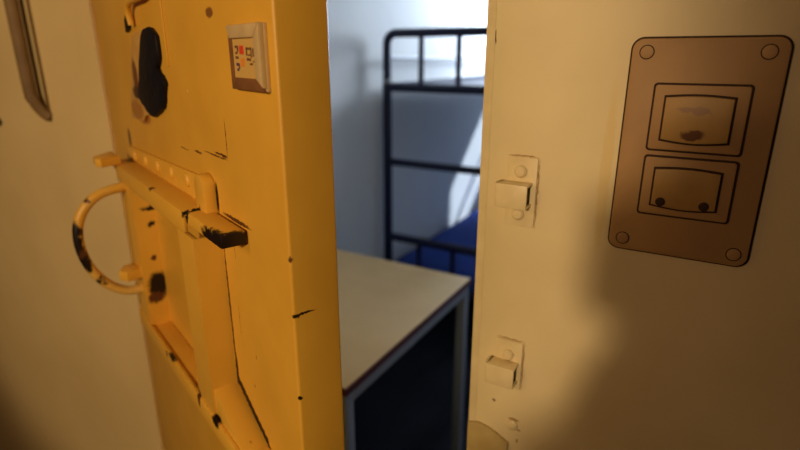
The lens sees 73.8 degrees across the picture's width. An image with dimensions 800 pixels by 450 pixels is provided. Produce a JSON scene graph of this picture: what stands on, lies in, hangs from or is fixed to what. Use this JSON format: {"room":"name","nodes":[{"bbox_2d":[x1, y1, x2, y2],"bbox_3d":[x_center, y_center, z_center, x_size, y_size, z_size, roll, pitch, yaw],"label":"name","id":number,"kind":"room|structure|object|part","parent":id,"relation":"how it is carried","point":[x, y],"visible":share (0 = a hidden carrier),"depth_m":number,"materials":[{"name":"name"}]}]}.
{"room":"prison interior","nodes":[
{"label":"prison interior","id":0,"kind":"room"},
{"bbox_2d":[0,0,799,449],"bbox_3d":[-0.145,-0.098,0.965,6.000,2.600,0.120,10,20,28],"label":"wall","id":1,"kind":"structure","parent":0,"point":[624,349],"depth_m":0.72,"materials":[{"name":"beige paint"}]},
{"bbox_2d":[3,0,52,121],"bbox_3d":[-0.838,-0.513,1.161,0.052,0.569,0.019,-7,19,-20],"label":"handle","id":2,"kind":"object","parent":1,"relation":"attached to","point":[11,6],"visible":1,"depth_m":1.20,"materials":[{"name":"brown paint"}]},
{"bbox_2d":[72,0,343,449],"bbox_3d":[-0.402,0.184,0.917,0.191,2.068,0.841,-13,22,-36],"label":"door","id":3,"kind":"structure","parent":1,"relation":"in","point":[220,111],"depth_m":0.67,"materials":[{"name":"yellow paint"}]},
{"bbox_3d":[-0.535,0.035,0.972,0.100,0.220,0.017,-13,22,-36],"label":"pull handle","id":4,"kind":"part","parent":3,"relation":"part of","materials":[{"name":"yellow paint"}]},
{"bbox_3d":[-0.384,-0.232,0.816,0.006,0.132,0.162,-13,22,-36],"label":"plate","id":5,"kind":"part","parent":3,"relation":"part of","materials":[{"name":"black metal"}]},
{"bbox_3d":[-0.323,-0.295,0.720,0.003,0.155,0.005,-13,22,-36],"label":"guide rail","id":6,"kind":"part","parent":3,"relation":"part of","materials":[{"name":"yellow metal"}]},
{"bbox_2d":[234,45,254,70],"bbox_3d":[-0.151,-0.163,0.523,0.001,0.025,0.051,-13,22,-36],"label":"print","id":7,"kind":"object","parent":3,"relation":"attached to","point":[241,51],"depth_m":0.53},
{"bbox_2d":[469,0,496,420],"bbox_3d":[0.145,0.193,0.876,0.012,2.100,0.111,10,20,28],"label":"door frame","id":8,"kind":"structure","parent":1,"relation":"attached to","point":[492,4],"depth_m":0.75,"materials":[{"name":"beige paint"}]},
{"bbox_2d":[467,420,507,449],"bbox_3d":[0.141,0.356,0.861,0.068,0.078,0.006,10,20,28],"label":"strike plate","id":9,"kind":"object","parent":1,"relation":"attached to","point":[480,436],"visible":1,"depth_m":0.86,"materials":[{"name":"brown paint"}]},
{"bbox_2d":[485,337,522,389],"bbox_3d":[0.152,0.211,0.795,0.051,0.079,0.027,10,20,28],"label":"latch keeper","id":10,"kind":"object","parent":1,"relation":"attached to","point":[503,369],"visible":1,"depth_m":0.79,"materials":[{"name":"beige paint"}]},
{"bbox_2d":[506,419,517,430],"bbox_3d":[0.173,0.311,0.827,0.018,0.018,0.006,10,20,28],"label":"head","id":11,"kind":"object","parent":1,"relation":"attached to","point":[511,424],"visible":1,"depth_m":0.82},
{"bbox_2d":[494,156,538,227],"bbox_3d":[0.153,-0.042,0.714,0.052,0.096,0.027,10,20,28],"label":"latch keeper","id":12,"kind":"object","parent":1,"relation":"attached to","point":[516,194],"visible":1,"depth_m":0.71,"materials":[{"name":"beige paint"}]},
{"bbox_2d":[608,35,793,266],"bbox_3d":[0.328,-0.082,0.603,0.150,0.249,0.014,10,20,28],"label":"switch plate","id":13,"kind":"object","parent":1,"relation":"attached to","point":[701,114],"visible":1,"depth_m":0.59,"materials":[{"name":"brown metal"}]},
{"bbox_2d":[327,0,487,261],"bbox_3d":[-0.070,-0.806,3.185,0.100,2.600,3.990,10,20,28],"label":"wall","id":14,"kind":"structure","parent":0,"point":[426,127],"depth_m":3.27,"materials":[{"name":"white paint"}]},
{"bbox_2d":[353,299,473,449],"bbox_3d":[1.712,0.803,2.582,4.250,0.100,4.050,10,20,28],"label":"floor","id":15,"kind":"structure","parent":0,"point":[409,406],"depth_m":2.44,"materials":[{"name":"black"}]},
{"bbox_2d":[337,250,470,449],"bbox_3d":[-0.344,0.573,1.906,0.938,0.750,0.760,10,20,28],"label":"table","id":16,"kind":"object","parent":15,"relation":"on","point":[385,306],"visible":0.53,"depth_m":1.70,"materials":[{"name":"beige laminate"}]},
{"bbox_3d":[-0.136,0.740,1.399,0.033,0.715,0.033,10,20,28],"label":"leg","id":17,"kind":"part","parent":16,"relation":"part of","materials":[{"name":"grey metal"}]},
{"bbox_3d":[-0.345,0.255,1.805,0.928,0.037,0.747,10,20,28],"label":"frame","id":18,"kind":"part","parent":16,"relation":"part of","materials":[{"name":"grey metal"}]},
{"bbox_3d":[0.223,0.551,1.990,0.033,0.715,0.033,10,20,28],"label":"leg","id":19,"kind":"part","parent":16,"relation":"part of","materials":[{"name":"grey metal"}]},
{"bbox_2d":[382,26,486,299],"bbox_3d":[0.784,-0.463,3.698,0.918,1.632,1.987,10,20,28],"label":"bunk bed","id":20,"kind":"object","parent":15,"relation":"on","point":[469,85],"visible":0.23,"depth_m":2.94,"materials":[{"name":"blue paint"}]},
{"bbox_3d":[-0.071,-0.139,3.150,0.051,1.350,0.052,10,20,28],"label":"post","id":21,"kind":"part","parent":20,"relation":"part of","materials":[{"name":"black metal"}]},
{"bbox_3d":[0.301,-0.849,2.698,0.905,0.287,0.046,10,20,28],"label":"frame","id":22,"kind":"part","parent":20,"relation":"part of","materials":[{"name":"blue paint"}]},
{"bbox_2d":[396,210,477,292],"bbox_3d":[0.782,0.079,3.869,0.824,0.114,1.875,10,20,28],"label":"mattress","id":23,"kind":"object","parent":20,"relation":"on","point":[463,232],"visible":0.09,"depth_m":3.35,"materials":[{"name":"blue fabric"}]},
{"bbox_3d":[0.401,-1.157,3.709,0.022,0.042,1.930,10,20,28],"label":"wall rail","id":24,"kind":"part","parent":20,"relation":"part of","materials":[{"name":"grey metal"}]}
]}

